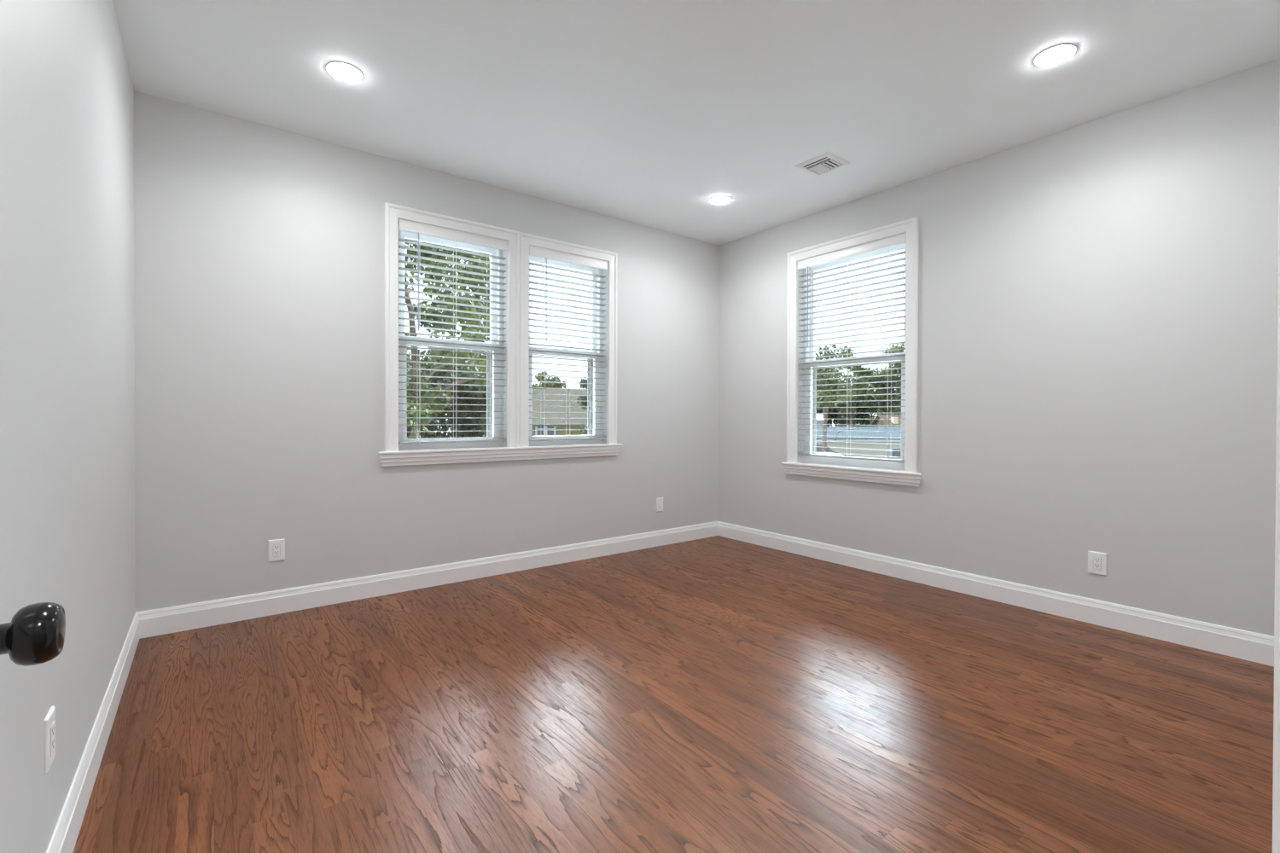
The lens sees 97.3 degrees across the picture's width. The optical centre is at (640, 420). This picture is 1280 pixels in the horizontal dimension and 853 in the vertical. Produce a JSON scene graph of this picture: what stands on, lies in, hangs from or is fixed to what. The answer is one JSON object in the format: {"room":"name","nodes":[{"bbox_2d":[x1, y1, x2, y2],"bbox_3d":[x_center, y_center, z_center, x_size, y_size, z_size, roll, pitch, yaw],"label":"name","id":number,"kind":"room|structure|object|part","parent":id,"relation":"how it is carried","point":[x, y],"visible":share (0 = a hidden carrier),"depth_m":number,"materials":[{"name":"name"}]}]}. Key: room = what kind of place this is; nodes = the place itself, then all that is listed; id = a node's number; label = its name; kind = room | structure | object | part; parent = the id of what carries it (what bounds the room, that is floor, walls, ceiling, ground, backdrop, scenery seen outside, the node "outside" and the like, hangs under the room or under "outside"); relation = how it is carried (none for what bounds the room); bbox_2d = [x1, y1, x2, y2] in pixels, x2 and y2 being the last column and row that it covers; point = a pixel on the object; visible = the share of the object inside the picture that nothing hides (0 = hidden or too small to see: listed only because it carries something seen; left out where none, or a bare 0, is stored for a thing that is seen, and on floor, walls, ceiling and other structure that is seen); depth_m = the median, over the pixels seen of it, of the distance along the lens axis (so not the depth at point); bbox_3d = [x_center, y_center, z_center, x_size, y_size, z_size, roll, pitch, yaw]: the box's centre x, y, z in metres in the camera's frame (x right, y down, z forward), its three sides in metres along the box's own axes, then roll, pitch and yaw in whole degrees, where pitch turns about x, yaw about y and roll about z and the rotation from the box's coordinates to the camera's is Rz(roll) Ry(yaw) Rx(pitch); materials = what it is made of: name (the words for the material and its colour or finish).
{"room":"empty bedroom","nodes":[
{"label":"empty bedroom","id":0,"kind":"room"},
{"bbox_2d":[0,0,135,852],"bbox_3d":[-1.450,-0.262,1.308,0.120,2.740,4.040,0,0,-37],"label":"wall","id":1,"kind":"structure","parent":0,"point":[67,489],"depth_m":1.42,"materials":[{"name":"white paint"}]},
{"bbox_2d":[43,706,55,774],"bbox_3d":[-1.353,0.730,1.290,0.009,0.120,0.080,0,0,-37],"label":"wall outlet","id":2,"kind":"object","parent":1,"relation":"attached to","point":[49,721],"visible":1,"depth_m":1.27,"materials":[{"name":"white plastic"}]},
{"bbox_2d":[50,721,54,756],"bbox_3d":[-1.350,0.730,1.292,0.002,0.067,0.034,0,0,-37],"label":"receptacle","id":3,"kind":"object","parent":2,"relation":"attached to","point":[52,723],"depth_m":1.29,"materials":[{"name":"white plastic"}]},
{"bbox_2d":[46,612,139,852],"bbox_3d":[-1.386,1.042,1.340,0.015,0.132,3.755,0,0,-37],"label":"baseboard","id":4,"kind":"structure","parent":1,"relation":"attached to","point":[64,838],"depth_m":1.71,"materials":[{"name":"white paint"}]},
{"bbox_2d":[133,91,719,612],"bbox_3d":[-0.948,-0.280,4.134,4.116,2.740,0.165,0,0,-37],"label":"wall","id":5,"kind":"structure","parent":0,"point":[259,249],"depth_m":3.31,"materials":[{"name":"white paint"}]},
{"bbox_2d":[267,538,285,562],"bbox_3d":[-2.059,0.735,3.182,0.080,0.122,0.009,0,0,-37],"label":"wall outlet","id":6,"kind":"object","parent":5,"relation":"attached to","point":[276,548],"visible":1,"depth_m":3.18,"materials":[{"name":"white plastic"}]},
{"bbox_2d":[273,544,279,557],"bbox_3d":[-2.057,0.735,3.179,0.034,0.067,0.002,0,0,-37],"label":"receptacle","id":7,"kind":"object","parent":6,"relation":"attached to","point":[276,547],"depth_m":3.18,"materials":[{"name":"white plastic"}]},
{"bbox_2d":[137,521,717,639],"bbox_3d":[-0.897,1.025,4.072,4.116,0.132,0.015,0,0,-37],"label":"baseboard","id":8,"kind":"structure","parent":5,"relation":"attached to","point":[171,619],"depth_m":3.53,"materials":[{"name":"white paint"}]},
{"bbox_2d":[384,202,519,451],"bbox_3d":[-1.290,-0.575,3.858,0.904,1.572,0.198,0,0,-37],"label":"window","id":9,"kind":"structure","parent":5,"relation":"in","point":[510,418],"depth_m":3.87,"materials":[{"name":"white paint"}]},
{"bbox_3d":[-1.325,-0.884,3.904,0.680,0.734,0.030,0,0,-37],"label":"sash","id":10,"kind":"part","parent":9,"relation":"part of","materials":[{"name":"white plastic"}]},
{"bbox_3d":[-1.346,-0.183,3.933,0.680,0.697,0.012,0,0,-37],"label":"screen frame","id":11,"kind":"part","parent":9,"relation":"part of","materials":[{"name":"grey"}]},
{"bbox_3d":[-1.303,-0.192,3.877,0.680,0.715,0.030,0,0,-37],"label":"sash","id":12,"kind":"part","parent":9,"relation":"part of","materials":[{"name":"white plastic"}]},
{"bbox_3d":[-1.320,-0.541,3.898,0.766,1.503,0.098,0,0,-37],"label":"frame","id":13,"kind":"part","parent":9,"relation":"part of","materials":[{"name":"white plastic"}]},
{"bbox_2d":[398,219,507,444],"bbox_3d":[-1.259,-0.563,3.819,0.732,1.429,0.070,0,0,-37],"label":"blind","id":14,"kind":"object","parent":9,"relation":"attached to","point":[404,225],"visible":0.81,"depth_m":3.80,"materials":[{"name":"white paint"}]},
{"bbox_3d":[-1.452,-0.541,3.681,0.005,1.380,0.054,0,0,-37],"label":"ladder cord","id":15,"kind":"part","parent":14,"relation":"part of","materials":[{"name":"white fabric"}]},
{"bbox_3d":[-1.266,0.144,3.830,0.728,0.014,0.050,0,0,-37],"label":"rail","id":16,"kind":"part","parent":14,"relation":"part of","materials":[{"name":"grey plastic"}]},
{"bbox_3d":[-1.262,-0.542,3.826,0.005,1.380,0.054,0,0,-37],"label":"ladder cord","id":17,"kind":"part","parent":14,"relation":"part of","materials":[{"name":"white fabric"}]},
{"bbox_3d":[-1.073,-0.542,3.972,0.005,1.380,0.054,0,0,-37],"label":"ladder cord","id":18,"kind":"part","parent":14,"relation":"part of","materials":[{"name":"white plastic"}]},
{"bbox_2d":[378,443,622,466],"bbox_3d":[-0.918,0.237,4.076,1.848,0.094,0.118,0,0,-37],"label":"window sill","id":19,"kind":"structure","parent":5,"relation":"attached to","point":[403,457],"depth_m":3.94,"materials":[{"name":"white paint"}]},
{"bbox_2d":[519,232,617,447],"bbox_3d":[-0.589,-0.576,4.396,0.859,1.570,0.198,0,0,-37],"label":"window","id":20,"kind":"structure","parent":5,"relation":"in","point":[608,422],"depth_m":4.52,"materials":[{"name":"white paint"}]},
{"bbox_3d":[-0.625,-0.886,4.441,0.640,0.734,0.030,0,0,-37],"label":"sash","id":21,"kind":"part","parent":20,"relation":"part of","materials":[{"name":"white plastic"}]},
{"bbox_3d":[-0.645,-0.185,4.470,0.640,0.697,0.012,0,0,-37],"label":"screen frame","id":22,"kind":"part","parent":20,"relation":"part of","materials":[{"name":"grey"}]},
{"bbox_3d":[-0.602,-0.194,4.414,0.640,0.715,0.030,0,0,-37],"label":"sash","id":23,"kind":"part","parent":20,"relation":"part of","materials":[{"name":"white plastic"}]},
{"bbox_3d":[-0.619,-0.543,4.435,0.726,1.503,0.098,0,0,-37],"label":"frame","id":24,"kind":"part","parent":20,"relation":"part of","materials":[{"name":"white plastic"}]},
{"bbox_2d":[528,245,607,441],"bbox_3d":[-0.559,-0.564,4.356,0.692,1.431,0.070,0,0,-37],"label":"blind","id":25,"kind":"object","parent":20,"relation":"attached to","point":[533,251],"visible":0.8,"depth_m":4.35,"materials":[{"name":"white paint"}]},
{"bbox_3d":[-0.736,-0.542,4.230,0.005,1.382,0.054,0,0,-37],"label":"ladder cord","id":26,"kind":"part","parent":25,"relation":"part of","materials":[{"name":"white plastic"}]},
{"bbox_3d":[-0.565,0.144,4.367,0.688,0.014,0.050,0,0,-37],"label":"rail","id":27,"kind":"part","parent":25,"relation":"part of","materials":[{"name":"grey plastic"}]},
{"bbox_3d":[-0.562,-0.543,4.364,0.005,1.382,0.054,0,0,-37],"label":"ladder cord","id":28,"kind":"part","parent":25,"relation":"part of","materials":[{"name":"white fabric"}]},
{"bbox_3d":[-0.388,-0.543,4.497,0.005,1.382,0.054,0,0,-37],"label":"ladder cord","id":29,"kind":"part","parent":25,"relation":"part of","materials":[{"name":"white fabric"}]},
{"bbox_2d":[656,497,663,511],"bbox_3d":[0.166,0.731,4.888,0.075,0.118,0.009,0,0,-37],"label":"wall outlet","id":30,"kind":"object","parent":5,"relation":"attached to","point":[659,501],"visible":1,"depth_m":4.88,"materials":[{"name":"white plastic"}]},
{"bbox_2d":[72,535,1274,852],"bbox_3d":[0.351,1.169,1.755,5.288,0.120,5.542,0,0,-37],"label":"floor","id":31,"kind":"structure","parent":0,"point":[717,694],"depth_m":2.05,"materials":[{"name":"brown wood"}]},
{"bbox_2d":[112,0,1279,245],"bbox_3d":[0.358,-1.706,1.736,5.288,0.150,5.542,0,0,-37],"label":"ceiling","id":32,"kind":"structure","parent":0,"point":[645,113],"depth_m":2.71,"materials":[{"name":"white paint"}]},
{"bbox_2d":[325,61,363,81],"bbox_3d":[-1.393,-1.635,2.648,0.158,0.013,0.158,0,0,-37],"label":"recessed light","id":33,"kind":"object","parent":32,"relation":"in","point":[340,70],"visible":1,"depth_m":2.63,"materials":[{"name":"white plastic"}]},
{"bbox_2d":[709,196,730,204],"bbox_3d":[0.592,-1.640,4.202,0.158,0.013,0.158,0,0,-37],"label":"recessed light","id":34,"kind":"object","parent":32,"relation":"in","point":[717,200],"visible":1,"depth_m":4.18,"materials":[{"name":"white plastic"}]},
{"bbox_2d":[794,151,850,176],"bbox_3d":[1.165,-1.635,3.608,0.248,0.012,0.248,0,0,-37],"label":"ceiling vent","id":35,"kind":"object","parent":32,"relation":"in","point":[827,162],"visible":1,"depth_m":3.60,"materials":[{"name":"white metal"}]},
{"bbox_2d":[1033,43,1076,66],"bbox_3d":[1.849,-1.625,2.513,0.158,0.013,0.158,0,0,-37],"label":"recessed light","id":36,"kind":"object","parent":32,"relation":"in","point":[1055,55],"visible":1,"depth_m":2.50,"materials":[{"name":"white plastic"}]},
{"bbox_2d":[717,58,1279,636],"bbox_3d":[2.386,-0.266,3.304,0.165,2.740,5.542,0,0,-37],"label":"wall","id":37,"kind":"structure","parent":0,"point":[1097,299],"depth_m":3.12,"materials":[{"name":"white paint"}]},
{"bbox_2d":[781,462,921,487],"bbox_3d":[1.571,0.398,4.257,0.118,0.094,1.153,0,0,-37],"label":"window sill","id":38,"kind":"structure","parent":37,"relation":"attached to","point":[868,474],"depth_m":4.17,"materials":[{"name":"white paint"}]},
{"bbox_2d":[786,216,919,472],"bbox_3d":[1.614,-0.507,4.295,0.198,1.754,1.075,0,0,-37],"label":"window","id":39,"kind":"structure","parent":37,"relation":"in","point":[910,227],"depth_m":4.37,"materials":[{"name":"white paint"}]},
{"bbox_2d":[797,233,906,462],"bbox_3d":[1.574,-0.503,4.265,0.070,1.585,0.893,0,0,-37],"label":"blind","id":40,"kind":"object","parent":39,"relation":"attached to","point":[898,240],"visible":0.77,"depth_m":4.23,"materials":[{"name":"white paint"}]},
{"bbox_3d":[1.386,-0.484,4.523,0.054,1.536,0.005,0,1,-42],"label":"ladder cord","id":41,"kind":"part","parent":40,"relation":"part of","materials":[{"name":"white fabric"}]},
{"bbox_3d":[1.580,-0.482,4.270,0.054,1.536,0.005,0,1,-42],"label":"ladder cord","id":42,"kind":"part","parent":40,"relation":"part of","materials":[{"name":"white fabric"}]},
{"bbox_3d":[1.578,0.282,4.275,0.050,0.014,0.889,0,0,-37],"label":"rail","id":43,"kind":"part","parent":40,"relation":"part of","materials":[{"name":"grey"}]},
{"bbox_3d":[1.775,-0.479,4.016,0.054,1.536,0.005,0,1,-42],"label":"ladder cord","id":44,"kind":"part","parent":40,"relation":"part of","materials":[{"name":"white fabric"}]},
{"bbox_3d":[1.653,-0.470,4.326,0.098,1.680,0.927,0,0,-37],"label":"frame","id":45,"kind":"part","parent":39,"relation":"part of","materials":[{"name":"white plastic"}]},
{"bbox_3d":[1.628,-0.077,4.310,0.030,0.804,0.841,0,0,-37],"label":"sash","id":46,"kind":"part","parent":39,"relation":"part of","materials":[{"name":"white plastic"}]},
{"bbox_3d":[1.685,-0.068,4.354,0.012,0.786,0.841,0,0,-37],"label":"screen frame","id":47,"kind":"part","parent":39,"relation":"part of","materials":[{"name":"grey"}]},
{"bbox_3d":[1.662,-0.858,4.329,0.030,0.822,0.841,0,0,-37],"label":"sash","id":48,"kind":"part","parent":39,"relation":"part of","materials":[{"name":"white plastic"}]},
{"bbox_2d":[717,521,1274,666],"bbox_3d":[1.869,1.033,3.836,0.015,0.132,3.755,0,0,-37],"label":"baseboard","id":49,"kind":"structure","parent":37,"relation":"attached to","point":[1253,647],"depth_m":3.24,"materials":[{"name":"white paint"}]},
{"bbox_2d":[1088,551,1107,575],"bbox_3d":[2.474,0.774,3.050,0.009,0.120,0.082,0,0,-37],"label":"wall outlet","id":50,"kind":"object","parent":37,"relation":"attached to","point":[1097,562],"visible":1,"depth_m":3.05,"materials":[{"name":"white plastic"}]},
{"bbox_2d":[1093,557,1100,570],"bbox_3d":[2.472,0.774,3.048,0.002,0.067,0.034,0,0,-37],"label":"receptacle","id":51,"kind":"object","parent":50,"relation":"attached to","point":[1096,561],"depth_m":3.05,"materials":[{"name":"white plastic"}]},
{"bbox_3d":[1.424,-0.253,1.042,4.116,2.740,0.120,0,0,-37],"label":"wall","id":52,"kind":"structure","parent":0,"visible":0},
{"bbox_2d":[0,602,65,666],"bbox_3d":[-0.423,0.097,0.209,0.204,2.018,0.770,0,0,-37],"label":"door knob","id":53,"kind":"object","parent":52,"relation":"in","point":[35,635],"depth_m":0.49,"materials":[{"name":"black metal"}]},
{"bbox_2d":[1272,107,1279,852],"bbox_3d":[0.165,0.061,0.094,0.933,2.118,0.144,0,0,-37],"label":"door frame","id":54,"kind":"structure","parent":52,"relation":"attached to","point":[1276,786],"depth_m":0.42,"materials":[{"name":"white paint"}]},
{"label":"outside","id":55,"kind":"structure","parent":0,"visible":0},
{"bbox_3d":[-0.092,3.967,60.028,240.000,0.500,240.000,0,0,-37],"label":"ground","id":56,"kind":"structure","parent":55,"visible":0},
{"bbox_2d":[405,333,439,432],"bbox_3d":[-7.954,-0.304,15.535,5.204,8.623,4.739,0,0,27],"label":"leafy tree","id":57,"kind":"object","parent":56,"relation":"on","point":[423,373],"visible":0.02,"depth_m":15.39,"materials":[{"name":"green plant"}]},
{"bbox_2d":[407,366,455,438],"bbox_3d":[-5.570,1.299,13.080,4.276,5.453,4.227,0,0,0],"label":"bush","id":58,"kind":"object","parent":56,"relation":"on","point":[442,421],"visible":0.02,"depth_m":13.81,"materials":[{"name":"green plant"}]},
{"bbox_2d":[407,349,486,437],"bbox_3d":[-6.172,0.816,17.458,4.319,6.354,4.867,0,0,13],"label":"bush","id":59,"kind":"object","parent":56,"relation":"on","point":[433,386],"visible":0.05,"depth_m":16.73,"materials":[{"name":"green plant"}]},
{"bbox_2d":[404,238,489,438],"bbox_3d":[-5.025,-0.939,12.013,4.639,9.956,4.738,0,0,0],"label":"leafy tree","id":60,"kind":"object","parent":56,"relation":"on","point":[412,423],"visible":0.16,"depth_m":12.10,"materials":[{"name":"green plant"}]},
{"bbox_2d":[413,247,489,437],"bbox_3d":[-4.975,-0.729,15.968,3.243,9.474,2.735,0,0,0],"label":"leafy tree","id":61,"kind":"object","parent":56,"relation":"on","point":[416,309],"visible":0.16,"depth_m":15.79,"materials":[{"name":"green plant"}]},
{"bbox_2d":[446,372,486,437],"bbox_3d":[-4.025,1.389,14.378,2.332,5.265,2.217,0,0,0],"label":"bush","id":62,"kind":"object","parent":56,"relation":"on","point":[476,416],"visible":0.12,"depth_m":14.22,"materials":[{"name":"green plant"}]},
{"bbox_2d":[446,389,587,436],"bbox_3d":[-7.388,0.737,41.706,11.300,6.170,8.400,0,0,0],"label":"house","id":63,"kind":"structure","parent":56,"relation":"on","point":[574,423],"depth_m":38.71,"materials":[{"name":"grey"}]},
{"bbox_3d":[-6.765,0.633,38.000,0.475,0.714,0.030,0,0,0],"label":"pane","id":64,"kind":"part","parent":63,"relation":"part of","materials":[{"name":"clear glass"}]},
{"bbox_3d":[-6.073,0.635,38.000,0.475,0.714,0.030,0,0,0],"label":"pane","id":65,"kind":"part","parent":63,"relation":"part of","materials":[{"name":"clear glass"}]},
{"bbox_2d":[532,370,566,389],"bbox_3d":[-8.582,-0.468,51.865,4.036,8.455,4.036,0,0,-21],"label":"round tree","id":66,"kind":"object","parent":56,"relation":"on","point":[538,378],"visible":0.17,"depth_m":51.66,"materials":[{"name":"green plant"}]},
{"bbox_2d":[576,376,587,435],"bbox_3d":[-2.155,0.762,26.837,1.836,6.359,1.747,0,0,0],"label":"slim tree","id":67,"kind":"object","parent":56,"relation":"on","point":[584,381],"visible":0.12,"depth_m":26.78,"materials":[{"name":"green plant"}]},
{"bbox_2d":[816,413,824,426],"bbox_3d":[17.424,1.516,61.511,4.800,4.470,3.700,0,0,0],"label":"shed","id":68,"kind":"object","parent":56,"relation":"on","point":[820,419],"visible":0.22,"depth_m":60.01,"materials":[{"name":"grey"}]},
{"bbox_2d":[816,452,843,456],"bbox_3d":[13.751,3.106,40.522,4.400,1.546,1.800,0,0,0],"label":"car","id":69,"kind":"object","parent":56,"relation":"on","point":[823,453],"visible":0.06,"depth_m":39.67,"materials":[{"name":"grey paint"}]},
{"bbox_2d":[816,442,847,456],"bbox_3d":[14.365,2.820,46.020,4.400,2.046,1.800,0,0,0],"label":"car","id":70,"kind":"object","parent":56,"relation":"on","point":[818,445],"visible":0.19,"depth_m":45.13,"materials":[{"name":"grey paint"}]},
{"bbox_2d":[815,343,857,452],"bbox_3d":[14.085,-0.952,42.452,5.281,9.660,5.086,0,0,0],"label":"tree","id":71,"kind":"object","parent":56,"relation":"on","point":[825,399],"visible":0.48,"depth_m":42.11,"materials":[{"name":"green plant"}]},
{"bbox_2d":[816,376,879,426],"bbox_3d":[22.889,-0.670,66.079,8.571,8.827,7.689,0,0,-38],"label":"spreading tree","id":72,"kind":"object","parent":56,"relation":"on","point":[837,418],"visible":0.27,"depth_m":64.74,"materials":[{"name":"green plant"}]},
{"bbox_2d":[832,345,873,426],"bbox_3d":[23.114,-2.219,61.858,4.665,11.983,4.778,0,0,0],"label":"tree","id":73,"kind":"object","parent":56,"relation":"on","point":[864,398],"visible":0.56,"depth_m":61.46,"materials":[{"name":"green plant"}]},
{"bbox_2d":[816,426,901,459],"bbox_3d":[21.011,2.196,54.641,15.184,3.220,6.349,0,0,0],"label":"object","id":74,"kind":"structure","parent":56,"relation":"on","point":[851,433],"depth_m":52.02,"materials":[{"name":"beige"}]},
{"bbox_3d":[23.846,2.981,52.016,1.341,0.770,0.030,0,0,0],"label":"pane","id":75,"kind":"part","parent":74,"relation":"part of","materials":[{"name":"clear glass"}]},
{"bbox_2d":[852,366,898,426],"bbox_3d":[32.481,-1.959,78.722,7.289,11.285,8.981,0,0,-17],"label":"spreading tree","id":76,"kind":"object","parent":56,"relation":"on","point":[867,421],"visible":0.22,"depth_m":76.39,"materials":[{"name":"green plant"}]},
{"bbox_2d":[868,414,901,426],"bbox_3d":[31.923,1.506,68.511,6.200,4.470,5.600,0,0,0],"label":"house","id":77,"kind":"structure","parent":56,"relation":"on","point":[897,422],"depth_m":67.80,"materials":[{"name":"brown"}]},
{"bbox_2d":[868,343,904,418],"bbox_3d":[34.475,-3.552,76.124,9.654,14.507,9.145,0,0,0],"label":"spreading tree","id":78,"kind":"object","parent":56,"relation":"on","point":[898,384],"visible":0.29,"depth_m":74.28,"materials":[{"name":"green plant"}]},
{"bbox_2d":[892,365,901,403],"bbox_3d":[36.521,-2.415,72.758,8.161,12.301,8.030,0,0,23],"label":"spreading tree","id":79,"kind":"object","parent":56,"relation":"on","point":[895,397],"visible":0.02,"depth_m":72.22,"materials":[{"name":"green plant"}]}
]}

